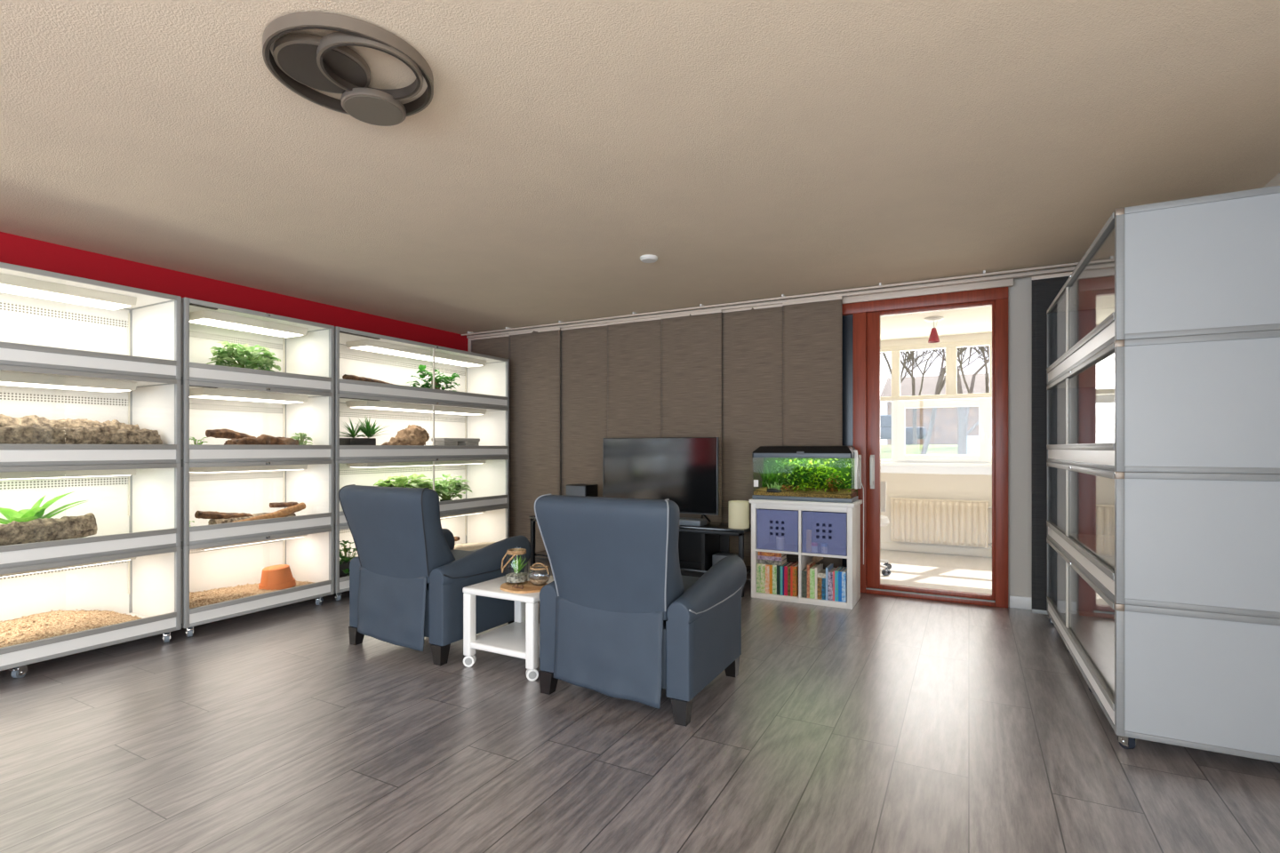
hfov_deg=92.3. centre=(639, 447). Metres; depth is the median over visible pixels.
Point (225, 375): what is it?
vent
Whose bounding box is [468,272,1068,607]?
wall
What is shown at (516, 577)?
jar
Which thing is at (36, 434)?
log
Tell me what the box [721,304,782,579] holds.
curtain
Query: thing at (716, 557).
box
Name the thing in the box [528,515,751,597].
tv stand
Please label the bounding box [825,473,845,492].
plant
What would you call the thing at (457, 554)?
seat cushion
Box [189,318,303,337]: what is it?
diffuser
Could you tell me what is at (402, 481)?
variegated plant
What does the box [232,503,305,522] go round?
branch
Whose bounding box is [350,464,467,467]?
diffuser
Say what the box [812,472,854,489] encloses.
plant
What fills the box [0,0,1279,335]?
ceiling
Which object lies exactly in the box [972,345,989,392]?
bare tree
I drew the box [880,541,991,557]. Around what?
baseboard
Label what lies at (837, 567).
book
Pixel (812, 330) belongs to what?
curtain
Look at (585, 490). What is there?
speaker
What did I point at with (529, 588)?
wooden board
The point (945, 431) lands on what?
house
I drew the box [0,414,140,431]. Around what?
log
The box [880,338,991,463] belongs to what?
window
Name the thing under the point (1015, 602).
baseboard
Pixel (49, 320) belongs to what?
terrarium
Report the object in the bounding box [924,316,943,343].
pendant lamp
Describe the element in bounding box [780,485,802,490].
plant
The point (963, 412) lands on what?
bare tree
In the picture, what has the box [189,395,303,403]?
diffuser
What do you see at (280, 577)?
flower pot
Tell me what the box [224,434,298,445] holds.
cork piece
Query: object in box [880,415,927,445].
parked car
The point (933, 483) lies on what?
wall
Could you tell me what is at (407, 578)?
armchair
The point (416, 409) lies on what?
diffuser
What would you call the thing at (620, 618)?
armchair
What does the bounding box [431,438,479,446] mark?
container
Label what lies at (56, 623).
bedding
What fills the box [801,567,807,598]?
book
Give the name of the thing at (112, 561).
diffuser
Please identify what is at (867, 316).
door
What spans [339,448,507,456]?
vent
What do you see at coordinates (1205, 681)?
terrarium
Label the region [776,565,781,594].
book
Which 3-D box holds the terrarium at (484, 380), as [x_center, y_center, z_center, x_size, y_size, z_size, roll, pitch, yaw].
[-2.134,-0.681,5.795,0.626,0.516,2.028,0,0,28]
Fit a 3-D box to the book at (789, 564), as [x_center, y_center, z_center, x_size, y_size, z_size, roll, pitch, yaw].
[1.191,1.044,4.903,0.026,0.228,0.210,0,0,28]
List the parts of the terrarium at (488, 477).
panel, panel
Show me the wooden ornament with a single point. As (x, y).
(815, 559)
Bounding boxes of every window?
[841,314,853,567]
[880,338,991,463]
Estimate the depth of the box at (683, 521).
5.15 m
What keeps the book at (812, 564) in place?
in the cube shelf at (852, 510)
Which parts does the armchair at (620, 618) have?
leg, arm, backrest, seat, leg, arm, leg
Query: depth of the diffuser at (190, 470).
4.24 m
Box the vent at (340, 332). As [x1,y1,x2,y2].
[339,330,380,339]
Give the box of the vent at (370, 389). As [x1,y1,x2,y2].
[339,383,507,406]
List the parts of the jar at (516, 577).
rope handle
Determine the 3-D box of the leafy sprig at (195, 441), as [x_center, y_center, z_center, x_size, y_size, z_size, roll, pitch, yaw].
[-2.942,-0.004,4.065,0.112,0.132,0.174,0,0,42]
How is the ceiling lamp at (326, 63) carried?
attached to the ceiling at (758, 149)
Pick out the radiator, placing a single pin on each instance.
(927, 521)
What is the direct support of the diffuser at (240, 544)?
attached to the terrarium at (309, 555)
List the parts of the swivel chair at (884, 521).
backrest, seat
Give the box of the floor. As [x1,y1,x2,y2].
[0,549,1279,852]
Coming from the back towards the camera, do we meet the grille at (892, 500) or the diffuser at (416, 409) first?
the grille at (892, 500)
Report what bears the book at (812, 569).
in the cube shelf at (852, 510)
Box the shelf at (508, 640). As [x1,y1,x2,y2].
[470,621,539,659]
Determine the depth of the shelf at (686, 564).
5.36 m
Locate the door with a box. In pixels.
[842,287,1007,608]
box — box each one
[679,517,706,527]
[712,552,738,565]
[756,508,798,551]
[801,511,847,556]
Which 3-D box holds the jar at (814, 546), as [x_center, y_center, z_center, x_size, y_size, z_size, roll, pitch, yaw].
[1.341,0.768,4.726,0.046,0.072,0.046,0,0,28]
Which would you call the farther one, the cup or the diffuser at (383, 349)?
the diffuser at (383, 349)
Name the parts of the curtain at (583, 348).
rail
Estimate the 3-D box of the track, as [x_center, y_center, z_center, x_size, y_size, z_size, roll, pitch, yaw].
[0.742,-1.278,5.556,6.230,0.059,0.120,0,0,28]
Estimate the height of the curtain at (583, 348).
2.423 m
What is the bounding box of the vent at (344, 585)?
[339,580,349,590]
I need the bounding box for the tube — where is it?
[806,529,811,551]
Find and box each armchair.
[338,484,531,665]
[534,493,746,727]
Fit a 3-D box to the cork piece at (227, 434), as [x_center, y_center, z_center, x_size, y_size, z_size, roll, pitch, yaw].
[-2.924,-0.082,4.407,0.091,0.105,0.318,0,0,28]
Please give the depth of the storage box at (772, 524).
5.12 m
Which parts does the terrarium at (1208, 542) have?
glass pane, vent panel, panel, floor panel, panel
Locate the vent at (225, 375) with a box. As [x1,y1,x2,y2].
[189,367,330,390]
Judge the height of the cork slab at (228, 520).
0.093 m
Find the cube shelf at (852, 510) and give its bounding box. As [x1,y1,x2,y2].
[748,498,862,609]
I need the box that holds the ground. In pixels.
[880,444,957,459]
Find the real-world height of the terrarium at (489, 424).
0.516 m
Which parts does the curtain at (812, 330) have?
rail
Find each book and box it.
[756,563,760,592]
[757,552,786,557]
[757,554,786,561]
[757,558,787,566]
[760,563,765,593]
[765,564,769,593]
[769,564,772,593]
[772,565,776,594]
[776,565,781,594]
[780,562,788,595]
[782,562,789,595]
[784,562,793,595]
[787,562,794,596]
[790,561,798,596]
[792,563,798,597]
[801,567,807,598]
[807,560,815,598]
[809,564,817,599]
[815,563,823,599]
[817,569,825,578]
[817,577,821,599]
[821,577,825,599]
[825,563,832,600]
[828,567,835,600]
[832,567,839,600]
[834,566,843,601]
[838,567,845,601]
[841,567,847,602]
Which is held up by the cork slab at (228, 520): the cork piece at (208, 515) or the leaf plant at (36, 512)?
the cork piece at (208, 515)
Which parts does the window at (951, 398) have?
sash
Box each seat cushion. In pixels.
[450,549,472,559]
[681,576,699,591]
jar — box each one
[501,548,528,583]
[811,542,817,552]
[821,543,827,553]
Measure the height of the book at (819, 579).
0.165 m
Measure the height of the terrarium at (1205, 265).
0.516 m
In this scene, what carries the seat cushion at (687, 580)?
on the armchair at (620, 618)
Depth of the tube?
4.73 m
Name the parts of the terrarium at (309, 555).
panel, panel, panel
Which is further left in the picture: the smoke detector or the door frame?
the smoke detector
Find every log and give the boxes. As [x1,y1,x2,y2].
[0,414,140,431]
[0,424,162,444]
[0,512,97,545]
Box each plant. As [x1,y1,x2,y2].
[0,491,87,524]
[205,341,280,371]
[339,416,388,445]
[339,540,357,577]
[373,473,437,491]
[407,364,462,391]
[428,473,472,501]
[755,462,783,487]
[760,457,837,489]
[766,481,783,489]
[773,458,852,492]
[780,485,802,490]
[783,485,823,491]
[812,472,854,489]
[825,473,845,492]
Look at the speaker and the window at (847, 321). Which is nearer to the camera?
the window at (847, 321)
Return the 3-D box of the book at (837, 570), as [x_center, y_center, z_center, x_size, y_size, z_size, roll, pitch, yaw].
[1.529,1.044,4.722,0.024,0.228,0.210,0,0,28]
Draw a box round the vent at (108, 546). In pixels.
[0,533,175,564]
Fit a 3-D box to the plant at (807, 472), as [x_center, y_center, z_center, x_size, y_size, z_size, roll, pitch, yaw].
[1.346,0.205,4.955,0.781,0.269,0.224,0,0,28]
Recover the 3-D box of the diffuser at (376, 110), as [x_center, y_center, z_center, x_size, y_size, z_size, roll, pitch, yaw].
[-0.972,-1.230,2.249,0.196,0.002,0.196,0,0,28]
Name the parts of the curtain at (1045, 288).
rail, rail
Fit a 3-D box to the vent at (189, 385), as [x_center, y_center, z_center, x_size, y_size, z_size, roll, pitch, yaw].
[-2.831,-0.396,3.989,0.030,0.008,0.160,0,0,28]
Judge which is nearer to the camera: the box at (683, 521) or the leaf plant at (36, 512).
the leaf plant at (36, 512)
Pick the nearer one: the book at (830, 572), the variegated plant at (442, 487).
the book at (830, 572)
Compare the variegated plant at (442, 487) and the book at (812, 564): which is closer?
the book at (812, 564)
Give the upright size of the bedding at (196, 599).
0.111 m
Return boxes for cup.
[776,537,784,550]
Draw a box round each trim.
[466,265,1076,338]
[880,462,991,467]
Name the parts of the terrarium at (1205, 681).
glass pane, vent panel, panel, floor panel, panel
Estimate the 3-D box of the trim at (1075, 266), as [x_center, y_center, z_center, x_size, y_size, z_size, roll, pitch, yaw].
[0.835,-1.290,5.654,6.460,0.030,0.020,0,0,28]
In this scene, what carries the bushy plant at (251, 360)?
on the terrarium at (305, 349)
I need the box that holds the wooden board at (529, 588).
[500,581,547,593]
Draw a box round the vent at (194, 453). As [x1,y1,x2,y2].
[189,448,330,459]
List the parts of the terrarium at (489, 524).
panel, panel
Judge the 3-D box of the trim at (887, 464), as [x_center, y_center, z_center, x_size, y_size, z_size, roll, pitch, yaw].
[3.027,0.195,7.147,3.800,0.040,0.160,0,0,28]
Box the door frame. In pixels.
[842,278,1013,303]
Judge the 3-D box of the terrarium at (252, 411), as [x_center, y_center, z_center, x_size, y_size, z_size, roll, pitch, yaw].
[-2.862,-0.163,4.432,0.626,0.516,1.026,0,0,28]
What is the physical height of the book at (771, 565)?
0.228 m
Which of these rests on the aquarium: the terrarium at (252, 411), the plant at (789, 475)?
the plant at (789, 475)
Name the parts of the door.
handle, handle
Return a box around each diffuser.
[0,283,130,310]
[0,381,130,392]
[0,475,120,479]
[0,560,128,577]
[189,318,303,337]
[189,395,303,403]
[189,469,303,472]
[206,536,301,550]
[277,43,367,93]
[344,96,402,125]
[350,345,482,367]
[350,406,482,415]
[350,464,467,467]
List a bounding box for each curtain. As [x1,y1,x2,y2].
[471,334,509,505]
[508,328,560,559]
[560,323,607,496]
[607,317,661,438]
[660,310,721,522]
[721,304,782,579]
[782,296,842,569]
[1031,272,1072,615]
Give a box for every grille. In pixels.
[566,486,584,495]
[890,497,988,503]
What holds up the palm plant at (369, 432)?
on the terrarium at (489, 424)
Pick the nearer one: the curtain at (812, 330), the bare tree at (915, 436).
the curtain at (812, 330)
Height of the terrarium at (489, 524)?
0.586 m
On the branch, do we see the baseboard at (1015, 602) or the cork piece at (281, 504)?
the cork piece at (281, 504)
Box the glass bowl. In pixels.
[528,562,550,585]
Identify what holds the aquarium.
on the cube shelf at (852, 510)
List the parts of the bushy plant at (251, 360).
stem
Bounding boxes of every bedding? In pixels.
[0,609,141,647]
[189,580,314,608]
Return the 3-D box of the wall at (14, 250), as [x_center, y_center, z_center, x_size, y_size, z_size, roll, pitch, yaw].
[-4.078,-0.052,3.422,0.100,2.505,8.790,0,0,28]
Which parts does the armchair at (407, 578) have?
leg, backrest, arm, seat, leg, arm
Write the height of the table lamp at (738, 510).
0.218 m
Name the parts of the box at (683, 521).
panel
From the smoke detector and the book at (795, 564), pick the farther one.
the book at (795, 564)
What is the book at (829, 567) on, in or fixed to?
in the cube shelf at (852, 510)
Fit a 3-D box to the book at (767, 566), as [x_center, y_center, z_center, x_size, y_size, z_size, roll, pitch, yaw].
[1.059,1.044,4.973,0.034,0.228,0.210,0,0,28]
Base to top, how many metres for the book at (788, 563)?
0.222 m
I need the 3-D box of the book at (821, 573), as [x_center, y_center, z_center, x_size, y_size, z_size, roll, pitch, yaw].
[1.420,0.975,4.752,0.062,0.035,0.160,0,0,28]
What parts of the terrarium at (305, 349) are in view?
panel, panel, panel, panel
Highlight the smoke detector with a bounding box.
[640,254,657,263]
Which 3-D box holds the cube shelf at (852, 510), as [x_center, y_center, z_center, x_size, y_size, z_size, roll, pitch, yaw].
[1.320,0.807,4.909,0.804,0.785,0.407,0,0,28]
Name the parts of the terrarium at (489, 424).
panel, panel, panel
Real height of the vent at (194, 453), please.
0.061 m
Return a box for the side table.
[462,572,553,681]
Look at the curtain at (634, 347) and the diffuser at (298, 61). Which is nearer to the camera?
the diffuser at (298, 61)
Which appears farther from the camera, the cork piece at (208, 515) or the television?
the television
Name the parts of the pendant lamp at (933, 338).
lamp shade, ceiling plate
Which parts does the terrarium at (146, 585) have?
panel, floor panel, panel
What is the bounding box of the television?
[602,437,719,522]
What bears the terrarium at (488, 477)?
on the terrarium at (489, 524)
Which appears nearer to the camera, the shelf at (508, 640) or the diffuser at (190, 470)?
the shelf at (508, 640)
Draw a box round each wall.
[0,232,468,351]
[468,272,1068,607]
[880,332,991,549]
[1263,172,1279,187]
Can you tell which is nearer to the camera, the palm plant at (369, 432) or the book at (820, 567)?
the book at (820, 567)
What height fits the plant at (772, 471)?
0.228 m
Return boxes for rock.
[381,424,429,445]
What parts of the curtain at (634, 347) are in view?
rail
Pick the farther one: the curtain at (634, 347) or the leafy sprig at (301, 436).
the curtain at (634, 347)
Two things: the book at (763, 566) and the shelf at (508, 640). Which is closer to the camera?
the shelf at (508, 640)
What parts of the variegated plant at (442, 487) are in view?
stem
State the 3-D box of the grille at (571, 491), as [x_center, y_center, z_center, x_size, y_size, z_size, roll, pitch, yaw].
[-0.611,0.507,5.824,0.216,0.285,0.008,0,0,28]
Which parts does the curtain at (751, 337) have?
rail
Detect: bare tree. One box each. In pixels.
[882,350,932,383]
[890,348,945,445]
[920,345,989,455]
[944,345,989,455]
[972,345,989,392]
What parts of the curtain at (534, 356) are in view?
rail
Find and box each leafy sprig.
[189,437,207,444]
[290,432,312,445]
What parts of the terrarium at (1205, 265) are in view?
glass pane, vent panel, panel, panel, panel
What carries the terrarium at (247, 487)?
on the terrarium at (309, 555)
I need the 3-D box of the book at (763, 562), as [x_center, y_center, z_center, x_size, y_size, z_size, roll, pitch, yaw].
[1.063,0.909,4.943,0.200,0.034,0.160,0,0,28]
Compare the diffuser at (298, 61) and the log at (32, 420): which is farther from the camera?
the log at (32, 420)
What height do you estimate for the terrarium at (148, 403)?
0.516 m
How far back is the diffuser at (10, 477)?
3.39 m
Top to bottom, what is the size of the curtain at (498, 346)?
2.423 m
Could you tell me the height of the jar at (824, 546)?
0.072 m
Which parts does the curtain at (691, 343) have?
rail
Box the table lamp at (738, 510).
[728,500,749,528]
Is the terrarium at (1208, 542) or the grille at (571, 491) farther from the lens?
the grille at (571, 491)
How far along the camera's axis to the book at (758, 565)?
4.91 m
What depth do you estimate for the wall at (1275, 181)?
2.96 m
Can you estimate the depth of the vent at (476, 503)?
6.01 m
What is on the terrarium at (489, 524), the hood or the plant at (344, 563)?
the plant at (344, 563)
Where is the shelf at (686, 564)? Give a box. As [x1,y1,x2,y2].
[534,550,751,574]
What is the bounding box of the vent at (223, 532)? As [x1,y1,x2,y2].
[189,516,330,541]
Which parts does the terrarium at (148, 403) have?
panel, panel, panel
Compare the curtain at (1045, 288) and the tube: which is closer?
the curtain at (1045, 288)
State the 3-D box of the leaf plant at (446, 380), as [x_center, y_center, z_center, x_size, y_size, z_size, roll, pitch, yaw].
[-1.979,-0.612,6.018,0.286,0.344,0.607,0,0,28]
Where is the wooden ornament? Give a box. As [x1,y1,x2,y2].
[812,556,823,562]
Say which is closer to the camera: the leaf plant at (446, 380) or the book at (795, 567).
the book at (795, 567)
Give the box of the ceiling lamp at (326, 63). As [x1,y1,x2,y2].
[262,11,433,126]
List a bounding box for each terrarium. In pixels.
[0,262,181,379]
[0,364,181,466]
[0,463,181,568]
[0,546,181,678]
[180,297,334,392]
[180,527,334,637]
[181,380,334,463]
[181,460,334,545]
[334,326,509,407]
[334,392,509,459]
[334,456,509,527]
[334,505,509,600]
[1046,185,1279,385]
[1046,329,1279,474]
[1046,461,1279,618]
[1046,536,1279,763]
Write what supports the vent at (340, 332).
attached to the terrarium at (484, 380)
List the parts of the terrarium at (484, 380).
panel, panel, panel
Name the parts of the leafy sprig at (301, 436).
stem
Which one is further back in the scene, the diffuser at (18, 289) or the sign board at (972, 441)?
the sign board at (972, 441)
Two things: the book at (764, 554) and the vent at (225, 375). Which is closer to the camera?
the vent at (225, 375)
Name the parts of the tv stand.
panel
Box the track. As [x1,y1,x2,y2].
[461,262,1079,338]
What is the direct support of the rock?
on the terrarium at (489, 424)
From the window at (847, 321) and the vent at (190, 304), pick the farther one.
the window at (847, 321)
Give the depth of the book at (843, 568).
4.62 m
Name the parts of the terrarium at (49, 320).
panel, panel, panel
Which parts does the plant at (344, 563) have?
planter, stem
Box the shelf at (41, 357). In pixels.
[0,347,175,375]
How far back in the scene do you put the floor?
2.42 m
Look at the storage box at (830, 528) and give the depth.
4.95 m
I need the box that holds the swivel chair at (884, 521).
[880,481,891,575]
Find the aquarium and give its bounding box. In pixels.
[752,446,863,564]
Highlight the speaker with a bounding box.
[566,483,598,496]
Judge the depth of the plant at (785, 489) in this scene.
4.85 m
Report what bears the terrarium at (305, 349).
on the terrarium at (252, 411)
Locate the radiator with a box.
[890,497,991,559]
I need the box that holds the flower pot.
[258,564,295,590]
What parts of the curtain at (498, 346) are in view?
rail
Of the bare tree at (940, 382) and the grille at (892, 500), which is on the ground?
the bare tree at (940, 382)
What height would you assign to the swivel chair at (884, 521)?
0.862 m
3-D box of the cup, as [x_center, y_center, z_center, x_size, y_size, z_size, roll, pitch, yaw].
[1.109,0.759,4.864,0.068,0.090,0.068,0,0,28]
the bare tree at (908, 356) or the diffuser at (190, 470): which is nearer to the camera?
the diffuser at (190, 470)
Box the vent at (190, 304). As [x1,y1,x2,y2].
[189,303,217,310]
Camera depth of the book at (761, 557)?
4.88 m
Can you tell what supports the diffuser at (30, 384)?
attached to the terrarium at (148, 403)
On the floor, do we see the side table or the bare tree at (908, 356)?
the side table
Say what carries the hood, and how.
attached to the aquarium
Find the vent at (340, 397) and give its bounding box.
[339,397,378,400]
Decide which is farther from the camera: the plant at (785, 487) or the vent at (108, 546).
the plant at (785, 487)
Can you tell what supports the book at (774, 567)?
in the cube shelf at (852, 510)
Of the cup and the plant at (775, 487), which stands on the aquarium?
the plant at (775, 487)
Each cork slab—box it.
[208,512,295,525]
[342,374,394,384]
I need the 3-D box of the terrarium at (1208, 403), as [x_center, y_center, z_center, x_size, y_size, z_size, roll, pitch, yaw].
[2.594,-0.163,3.180,0.628,0.516,2.026,0,0,27]
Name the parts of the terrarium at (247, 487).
panel, panel, panel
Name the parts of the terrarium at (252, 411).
panel, panel, panel, panel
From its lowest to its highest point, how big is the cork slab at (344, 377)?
0.126 m
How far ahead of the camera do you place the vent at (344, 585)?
4.83 m
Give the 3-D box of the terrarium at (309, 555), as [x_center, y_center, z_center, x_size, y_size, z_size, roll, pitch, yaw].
[-2.862,0.906,4.432,0.626,0.586,1.026,0,0,28]
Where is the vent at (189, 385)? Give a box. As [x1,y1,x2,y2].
[189,384,217,388]
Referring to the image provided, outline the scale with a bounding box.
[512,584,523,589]
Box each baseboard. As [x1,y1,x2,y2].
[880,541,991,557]
[1009,595,1031,609]
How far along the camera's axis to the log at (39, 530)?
3.38 m
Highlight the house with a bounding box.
[880,373,989,445]
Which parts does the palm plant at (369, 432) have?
planter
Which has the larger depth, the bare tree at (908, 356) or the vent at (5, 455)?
the bare tree at (908, 356)
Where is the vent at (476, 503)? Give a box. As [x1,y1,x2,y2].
[339,497,507,523]
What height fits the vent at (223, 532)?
0.061 m
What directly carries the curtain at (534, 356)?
hanging from the track
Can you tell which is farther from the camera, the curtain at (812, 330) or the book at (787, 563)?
the curtain at (812, 330)
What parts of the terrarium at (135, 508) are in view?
panel, panel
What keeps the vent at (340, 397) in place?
attached to the terrarium at (489, 424)
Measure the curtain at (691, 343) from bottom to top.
2.423 m
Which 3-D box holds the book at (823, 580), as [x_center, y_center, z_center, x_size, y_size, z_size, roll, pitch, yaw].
[1.445,1.075,4.767,0.028,0.165,0.210,0,0,28]
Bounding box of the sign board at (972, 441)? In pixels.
[967,435,979,455]
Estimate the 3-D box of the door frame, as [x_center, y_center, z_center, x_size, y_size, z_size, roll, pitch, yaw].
[2.230,-1.234,4.849,1.220,0.068,0.025,0,0,28]
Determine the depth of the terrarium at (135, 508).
3.75 m
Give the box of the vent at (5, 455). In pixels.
[0,449,175,462]
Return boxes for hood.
[752,446,858,454]
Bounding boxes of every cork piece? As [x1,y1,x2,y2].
[194,511,252,519]
[205,428,255,439]
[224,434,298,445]
[269,502,298,507]
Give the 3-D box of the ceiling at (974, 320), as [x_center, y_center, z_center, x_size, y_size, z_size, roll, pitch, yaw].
[2.504,-1.310,6.168,3.800,0.100,2.260,0,0,28]
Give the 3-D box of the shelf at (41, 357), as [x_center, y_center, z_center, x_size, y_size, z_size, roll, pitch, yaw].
[-3.343,-0.475,2.921,0.008,0.061,2.000,0,0,28]
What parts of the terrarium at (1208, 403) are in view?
glass pane, vent panel, panel, panel, panel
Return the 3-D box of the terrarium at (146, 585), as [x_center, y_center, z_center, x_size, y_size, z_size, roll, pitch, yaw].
[-3.598,0.906,3.057,0.626,0.586,2.054,0,0,28]
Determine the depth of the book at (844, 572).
4.61 m
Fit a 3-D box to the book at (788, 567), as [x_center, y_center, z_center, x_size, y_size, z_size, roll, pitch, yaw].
[1.212,1.044,4.891,0.020,0.226,0.210,0,0,28]
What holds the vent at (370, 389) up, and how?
attached to the terrarium at (484, 380)
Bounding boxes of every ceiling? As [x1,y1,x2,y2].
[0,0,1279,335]
[880,305,991,341]
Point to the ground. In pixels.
(932, 449)
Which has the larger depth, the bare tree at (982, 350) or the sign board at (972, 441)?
the bare tree at (982, 350)

